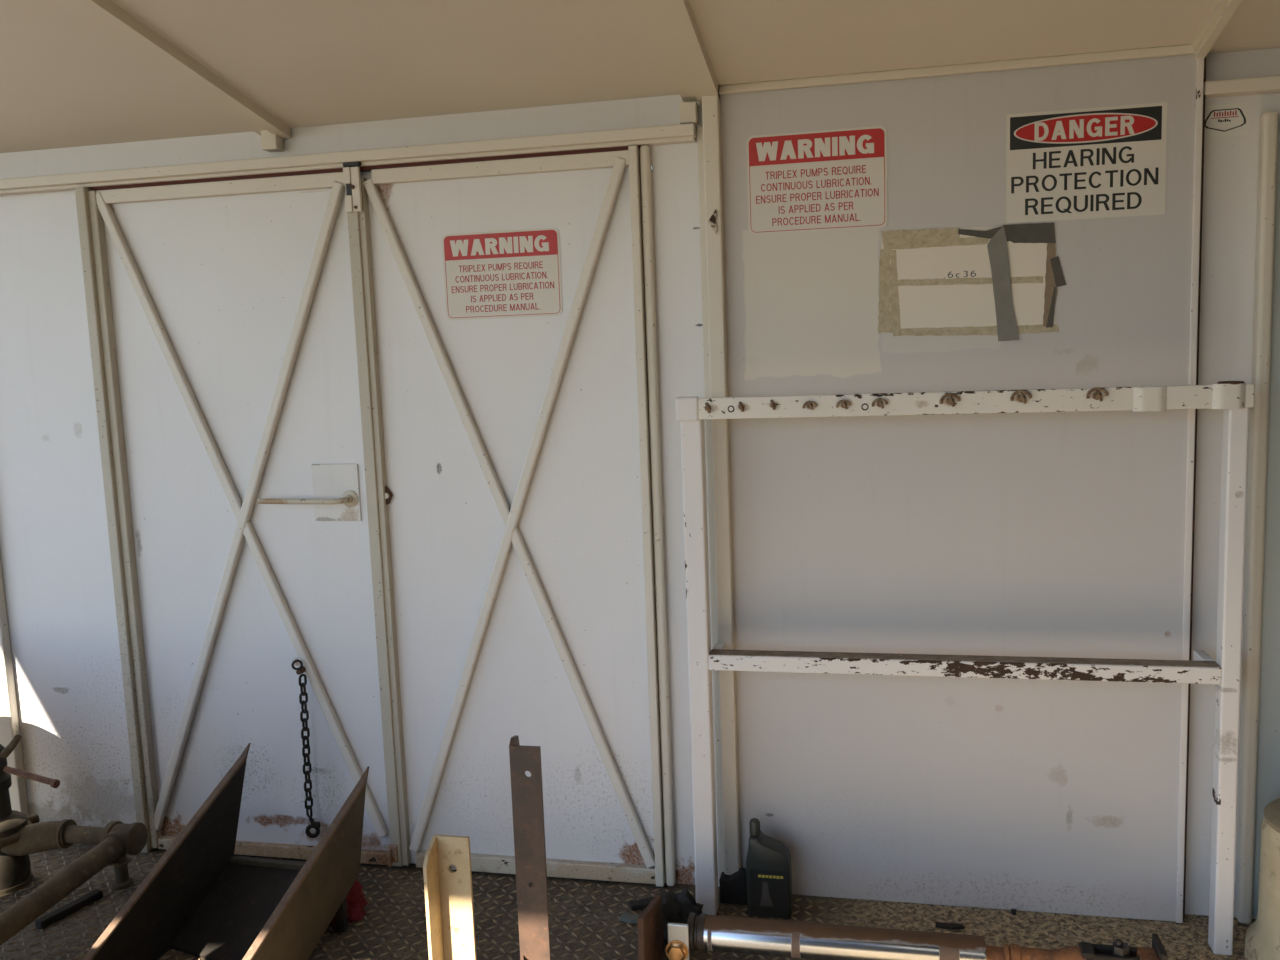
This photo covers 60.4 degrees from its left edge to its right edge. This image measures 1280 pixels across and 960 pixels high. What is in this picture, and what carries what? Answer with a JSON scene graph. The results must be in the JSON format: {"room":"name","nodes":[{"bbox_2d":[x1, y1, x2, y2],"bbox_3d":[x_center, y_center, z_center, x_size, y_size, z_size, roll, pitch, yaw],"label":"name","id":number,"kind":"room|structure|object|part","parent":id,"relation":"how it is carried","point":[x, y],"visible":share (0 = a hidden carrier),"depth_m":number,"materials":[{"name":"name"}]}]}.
{"room":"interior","nodes":[
{"label":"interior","id":0,"kind":"room"},
{"bbox_2d":[0,844,1255,959],"bbox_3d":[-0.075,1.322,2.410,6.010,0.063,2.700,-1,7,12],"label":"floor","id":1,"kind":"structure","parent":0,"point":[585,923],"depth_m":3.02,"materials":[{"name":"metal"}]},
{"bbox_2d":[35,889,102,928],"bbox_3d":[-1.654,1.243,3.191,0.028,0.022,0.197,1,8,27],"label":"bar","id":2,"kind":"object","parent":1,"relation":"on","point":[95,895],"visible":1,"depth_m":3.18,"materials":[{"name":"black metal"}]},
{"bbox_2d":[0,734,147,945],"bbox_3d":[-1.944,0.969,2.514,1.027,1.064,1.933,-3,7,-5],"label":"pipe manifold","id":3,"kind":"object","parent":1,"relation":"on","point":[21,835],"visible":0.98,"depth_m":3.31,"materials":[{"name":"brown metal"}]},
{"bbox_3d":[-1.797,0.877,3.248,0.208,0.044,0.025,1,8,21],"label":"tee handle","id":4,"kind":"part","parent":3,"relation":"part of","materials":[{"name":"brown metal"}]},
{"bbox_2d":[82,743,368,959],"bbox_3d":[-1.117,1.050,2.725,0.493,0.482,0.890,1,8,22],"label":"chute","id":5,"kind":"object","parent":1,"relation":"on","point":[200,899],"visible":1,"depth_m":2.95,"materials":[{"name":"brown metal"}]},
{"bbox_3d":[-1.311,1.066,2.786,0.089,0.448,0.857,1,8,22],"label":"plate","id":6,"kind":"part","parent":5,"relation":"part of","materials":[{"name":"brown metal"}]},
{"bbox_3d":[-1.037,1.174,2.990,0.418,0.161,0.299,1,8,22],"label":"plate","id":7,"kind":"part","parent":5,"relation":"part of","materials":[{"name":"black metal"}]},
{"bbox_3d":[-0.911,1.081,2.663,0.056,0.421,0.803,1,8,22],"label":"plate","id":8,"kind":"part","parent":5,"relation":"part of","materials":[{"name":"brown metal"}]},
{"bbox_3d":[-0.824,1.176,3.030,0.024,0.135,0.024,-1,7,12],"label":"prop leg","id":9,"kind":"part","parent":5,"relation":"part of","materials":[{"name":"black metal"}]},
{"bbox_2d":[329,879,367,925],"bbox_3d":[-0.845,1.179,3.110,0.139,0.110,0.141,-1,7,12],"label":"rag","id":10,"kind":"object","parent":1,"relation":"on","point":[355,899],"visible":0.32,"depth_m":3.08,"materials":[{"name":"fabric"}]},
{"bbox_2d":[423,834,476,959],"bbox_3d":[-0.340,1.001,2.041,0.068,0.690,0.058,-1,7,12],"label":"iron","id":11,"kind":"object","parent":1,"relation":"on","point":[448,893],"visible":1,"depth_m":2.03,"materials":[{"name":"beige metal"}]},
{"bbox_3d":[-0.370,1.001,2.047,0.006,0.690,0.058,-1,7,12],"label":"leg","id":12,"kind":"part","parent":11,"relation":"part of","materials":[{"name":"yellow metal"}]},
{"bbox_2d":[509,735,550,959],"bbox_3d":[-0.195,0.904,2.115,0.059,0.853,0.045,-1,7,12],"label":"metal bar","id":13,"kind":"object","parent":1,"relation":"on","point":[527,792],"visible":1,"depth_m":2.07,"materials":[{"name":"brown metal"}]},
{"bbox_3d":[-0.221,0.904,2.121,0.006,0.853,0.045,-1,7,12],"label":"leg","id":14,"kind":"part","parent":13,"relation":"part of","materials":[{"name":"brown metal"}]},
{"bbox_2d":[620,912,638,923],"bbox_3d":[-0.023,1.207,3.025,0.060,0.010,0.033,2,8,29],"label":"flake","id":15,"kind":"object","parent":1,"relation":"on","point":[626,917],"visible":0.75,"depth_m":3.02,"materials":[{"name":"grey"}]},
{"bbox_2d":[629,897,653,910],"bbox_3d":[0.017,1.194,3.103,0.090,0.014,0.033,-4,7,-16],"label":"flake","id":16,"kind":"object","parent":1,"relation":"on","point":[643,903],"visible":0.6,"depth_m":3.09,"materials":[{"name":"black"}]},
{"bbox_2d":[662,889,703,943],"bbox_3d":[0.103,1.150,2.895,0.185,0.150,0.080,-1,7,12],"label":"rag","id":17,"kind":"object","parent":1,"relation":"on","point":[676,908],"visible":0.44,"depth_m":2.88,"materials":[{"name":"fabric"}]},
{"bbox_2d":[719,868,746,904],"bbox_3d":[0.267,1.149,3.117,0.078,0.087,0.050,-1,7,12],"label":"block","id":18,"kind":"object","parent":1,"relation":"on","point":[733,887],"visible":0.8,"depth_m":3.09,"materials":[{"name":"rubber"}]},
{"bbox_2d":[746,818,791,918],"bbox_3d":[0.355,1.066,3.033,0.120,0.266,0.067,-1,7,12],"label":"oil bottle","id":19,"kind":"object","parent":1,"relation":"on","point":[768,859],"visible":1,"depth_m":3.01,"materials":[{"name":"black plastic"}]},
{"bbox_2d":[758,875,782,878],"bbox_3d":[0.356,1.082,3.000,0.068,0.008,0.001,-1,7,12],"label":"print","id":20,"kind":"object","parent":19,"relation":"on","point":[759,876],"depth_m":3.00},
{"bbox_2d":[638,893,1167,959],"bbox_3d":[0.608,1.140,2.628,1.211,0.200,0.220,-1,7,12],"label":"hydraulic cylinder","id":21,"kind":"object","parent":1,"relation":"on","point":[704,932],"visible":1,"depth_m":2.67,"materials":[{"name":"silver metal"}]},
{"bbox_3d":[0.026,1.146,2.757,0.017,0.200,0.220,0,7,13],"label":"mounting plate","id":22,"kind":"part","parent":21,"relation":"part of","materials":[{"name":"brown metal"}]},
{"bbox_3d":[0.096,1.152,2.742,0.054,0.096,0.010,-1,7,12],"label":"zinc plate","id":23,"kind":"part","parent":21,"relation":"part of","materials":[{"name":"silver metal"}]},
{"bbox_3d":[0.933,1.135,2.608,0.224,0.072,0.072,-1,7,12],"label":"rod","id":24,"kind":"part","parent":21,"relation":"part of","materials":[{"name":"brown metal"}]},
{"bbox_3d":[1.178,1.130,2.554,0.043,0.066,0.060,-1,7,12],"label":"rod","id":25,"kind":"part","parent":21,"relation":"part of","materials":[{"name":"brown metal"}]},
{"bbox_3d":[1.205,1.149,2.553,0.013,0.155,0.095,-1,7,12],"label":"plate","id":26,"kind":"part","parent":21,"relation":"part of","materials":[{"name":"black metal"}]},
{"bbox_2d":[935,921,964,929],"bbox_3d":[0.826,1.188,2.930,0.075,0.008,0.020,0,7,15],"label":"scrap","id":27,"kind":"object","parent":1,"relation":"on","point":[953,926],"visible":1,"depth_m":2.92,"materials":[{"name":"black"}]},
{"bbox_2d":[675,381,1253,954],"bbox_3d":[0.803,0.480,2.867,1.373,1.436,0.173,-1,7,12],"label":"rack","id":28,"kind":"object","parent":1,"relation":"on","point":[1235,398],"visible":1,"depth_m":2.75,"materials":[{"name":"white metal"}]},
{"bbox_3d":[0.162,0.496,2.979,0.057,1.424,0.055,-1,7,12],"label":"leg","id":29,"kind":"part","parent":28,"relation":"part of","materials":[{"name":"white paint"}]},
{"bbox_3d":[0.216,0.476,3.022,0.026,0.044,0.050,-1,7,12],"label":"arm","id":30,"kind":"part","parent":28,"relation":"part of","materials":[{"name":"white paint"}]},
{"bbox_3d":[1.421,0.462,2.774,0.026,0.044,0.086,-1,7,12],"label":"arm","id":31,"kind":"part","parent":28,"relation":"part of","materials":[{"name":"white paint"}]},
{"bbox_3d":[1.442,0.482,2.697,0.044,1.426,0.055,-1,7,12],"label":"leg","id":32,"kind":"part","parent":28,"relation":"part of","materials":[{"name":"white paint"}]},
{"bbox_2d":[1244,798,1279,959],"bbox_3d":[1.655,0.986,2.636,0.352,0.426,0.352,-1,7,12],"label":"drum","id":33,"kind":"object","parent":1,"relation":"on","point":[1262,940],"visible":1,"depth_m":2.64,"materials":[{"name":"paint"}]},
{"bbox_3d":[1.648,0.800,2.614,0.288,0.050,0.288,-1,7,12],"label":"drum lid","id":34,"kind":"part","parent":33,"relation":"part of","materials":[{"name":"beige metal"}]},
{"bbox_2d":[0,48,1279,921],"bbox_3d":[0.067,0.075,3.107,6.010,2.234,0.070,-1,7,12],"label":"wall","id":35,"kind":"structure","parent":0,"point":[1027,534],"depth_m":2.94,"materials":[{"name":"white metal"}]},
{"bbox_2d":[0,555,28,816],"bbox_3d":[-2.124,0.165,3.566,0.073,2.102,0.034,-1,7,12],"label":"trim","id":36,"kind":"structure","parent":35,"relation":"attached to","point":[9,721],"depth_m":3.62,"materials":[{"name":"beige paint"}]},
{"bbox_2d":[75,187,153,852],"bbox_3d":[-1.639,0.161,3.451,0.033,2.102,0.049,-1,7,12],"label":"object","id":37,"kind":"structure","parent":35,"relation":"attached to","point":[81,193],"depth_m":3.42,"materials":[{"name":"paint"}]},
{"bbox_2d":[55,0,290,138],"bbox_3d":[-1.429,-1.107,1.507,0.094,0.675,3.396,-1,7,12],"label":"trim","id":38,"kind":"structure","parent":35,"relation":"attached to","point":[108,17],"depth_m":2.70,"materials":[{"name":"paint"}]},
{"bbox_2d":[88,161,410,866],"bbox_3d":[-1.188,0.145,3.340,0.900,2.115,0.078,-1,7,12],"label":"door","id":39,"kind":"structure","parent":35,"relation":"in","point":[238,317],"depth_m":3.35,"materials":[{"name":"white paint"}]},
{"bbox_3d":[-1.239,-0.858,3.238,0.815,0.040,0.023,-1,7,12],"label":"rail","id":40,"kind":"part","parent":39,"relation":"part of","materials":[{"name":"metal"}]},
{"bbox_3d":[-1.164,1.173,3.488,0.815,0.037,0.025,-1,7,12],"label":"rail","id":41,"kind":"part","parent":39,"relation":"part of","materials":[{"name":"metal"}]},
{"bbox_3d":[-0.999,0.060,3.281,0.281,0.020,0.066,-1,7,12],"label":"handle","id":42,"kind":"part","parent":39,"relation":"part of","materials":[{"name":"paint"}]},
{"bbox_2d":[291,660,320,837],"bbox_3d":[-1.022,0.827,3.380,0.052,0.568,0.035,-1,7,12],"label":"hanging chain","id":43,"kind":"object","parent":39,"relation":"hanging from","point":[316,825],"visible":1,"depth_m":3.37,"materials":[{"name":"metal"}]},
{"bbox_3d":[-0.908,0.037,3.292,0.150,0.172,0.006,-1,7,12],"label":"latch plate","id":44,"kind":"part","parent":39,"relation":"part of","materials":[{"name":"paint"}]},
{"bbox_2d":[0,123,696,194],"bbox_3d":[-1.383,-0.905,3.252,3.135,0.040,0.054,-1,7,12],"label":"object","id":45,"kind":"structure","parent":35,"relation":"attached to","point":[679,133],"depth_m":3.10,"materials":[{"name":"paint"}]},
{"bbox_2d":[90,145,640,190],"bbox_3d":[-0.847,-0.888,3.151,1.738,0.010,0.016,-1,7,12],"label":"trim","id":46,"kind":"structure","parent":35,"relation":"attached to","point":[363,168],"depth_m":3.12,"materials":[{"name":"metal"}]},
{"bbox_2d":[261,101,698,151],"bbox_3d":[-0.466,-0.977,3.046,1.266,0.078,0.044,-1,7,12],"label":"trim","id":47,"kind":"structure","parent":35,"relation":"attached to","point":[688,111],"depth_m":2.92,"materials":[{"name":"beige paint"}]},
{"bbox_2d":[362,145,665,886],"bbox_3d":[-0.360,0.145,3.174,0.822,2.094,0.049,-1,7,12],"label":"door","id":48,"kind":"structure","parent":35,"relation":"in","point":[518,493],"depth_m":3.18,"materials":[{"name":"white paint"}]},
{"bbox_3d":[-0.393,-0.866,3.052,0.753,0.040,0.023,-1,7,12],"label":"rail","id":49,"kind":"part","parent":48,"relation":"part of","materials":[{"name":"metal"}]},
{"bbox_2d":[442,228,562,319],"bbox_3d":[-0.389,-0.578,3.098,0.346,0.242,0.003,-1,7,12],"label":"warning sign","id":50,"kind":"object","parent":48,"relation":"attached to","point":[507,273],"visible":1,"depth_m":3.10,"materials":[{"name":"white plastic"}]},
{"bbox_3d":[-0.318,1.160,3.301,0.753,0.047,0.025,-1,7,12],"label":"rail","id":51,"kind":"part","parent":48,"relation":"part of","materials":[{"name":"metal"}]},
{"bbox_2d":[640,145,675,885],"bbox_3d":[0.052,0.142,3.087,0.027,2.100,0.031,-1,7,12],"label":"trim","id":52,"kind":"structure","parent":35,"relation":"attached to","point":[645,153],"depth_m":3.07,"materials":[{"name":"beige paint"}]},
{"bbox_2d":[638,0,719,104],"bbox_3d":[-0.208,-1.117,1.238,0.100,0.679,3.396,-1,7,12],"label":"trim","id":53,"kind":"structure","parent":35,"relation":"attached to","point":[673,25],"depth_m":2.59,"materials":[{"name":"paint"}]},
{"bbox_2d":[697,86,740,878],"bbox_3d":[0.216,0.074,3.023,0.065,2.238,0.068,-1,7,12],"label":"vertical post","id":54,"kind":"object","parent":35,"relation":"attached to","point":[709,152],"depth_m":3.00,"materials":[{"name":"white metal"}]},
{"bbox_2d":[746,126,887,234],"bbox_3d":[0.460,-0.779,2.870,0.361,0.256,0.003,-1,7,12],"label":"warning sign","id":55,"kind":"object","parent":35,"relation":"attached to","point":[835,179],"visible":1,"depth_m":2.87,"materials":[{"name":"white plastic"}]},
{"bbox_2d":[719,44,1196,94],"bbox_3d":[0.777,-1.028,2.760,1.172,0.022,0.016,-1,7,12],"label":"trim","id":56,"kind":"structure","parent":35,"relation":"attached to","point":[1187,49],"depth_m":2.75,"materials":[{"name":"paint"}]},
{"bbox_2d":[878,222,1065,340],"bbox_3d":[0.847,-0.502,2.821,0.466,0.295,0.005,-1,7,12],"label":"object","id":57,"kind":"object","parent":35,"relation":"attached to","point":[1003,281],"visible":1,"depth_m":2.82,"materials":[{"name":"paper"}]},
{"bbox_2d":[1006,102,1166,222],"bbox_3d":[1.104,-0.784,2.728,0.373,0.267,0.003,-1,7,12],"label":"sign","id":58,"kind":"object","parent":35,"relation":"attached to","point":[1099,162],"visible":1,"depth_m":2.73,"materials":[{"name":"white plastic"}]},
{"bbox_2d":[1176,55,1206,922],"bbox_3d":[1.393,0.062,2.801,0.016,2.234,0.056,-1,7,12],"label":"trim","id":59,"kind":"structure","parent":35,"relation":"attached to","point":[1200,61],"depth_m":2.77,"materials":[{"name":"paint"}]},
{"bbox_2d":[1191,0,1241,58],"bbox_3d":[0.973,-1.130,0.978,0.030,0.675,3.396,-1,7,12],"label":"trim","id":60,"kind":"structure","parent":35,"relation":"attached to","point":[1224,10],"depth_m":2.50,"materials":[{"name":"paint"}]},
{"bbox_2d":[1204,102,1249,137],"bbox_3d":[1.433,-0.881,2.696,0.109,0.078,0.001,-1,7,12],"label":"decal","id":61,"kind":"object","parent":35,"relation":"attached to","point":[1224,120],"visible":0.88,"depth_m":2.69},
{"bbox_2d":[1211,110,1238,118],"bbox_3d":[1.433,-0.895,2.694,0.061,0.016,0.001,-1,7,12],"label":"print","id":62,"kind":"object","parent":61,"relation":"on","point":[1215,114],"depth_m":2.69},
{"bbox_2d":[1204,75,1279,97],"bbox_3d":[2.165,-0.957,2.501,1.631,0.032,0.049,-1,7,12],"label":"trim","id":63,"kind":"structure","parent":35,"relation":"attached to","point":[1265,84],"depth_m":2.64,"materials":[{"name":"paint"}]},
{"bbox_2d":[1235,111,1279,923],"bbox_3d":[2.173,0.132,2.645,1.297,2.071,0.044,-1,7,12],"label":"vertical post","id":64,"kind":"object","parent":35,"relation":"in","point":[1259,766],"depth_m":2.78,"materials":[{"name":"white metal"}]},
{"bbox_3d":[2.193,0.134,2.659,1.266,2.050,0.010,-1,7,12],"label":"panel","id":65,"kind":"part","parent":64,"relation":"part of","materials":[{"name":"grey paint"}]},
{"bbox_2d":[0,0,1279,152],"bbox_3d":[-0.342,-1.143,1.308,6.010,0.689,3.480,-1,7,12],"label":"ceiling","id":66,"kind":"structure","parent":0,"point":[65,82],"depth_m":2.66,"materials":[{"name":"paint"}]}
]}

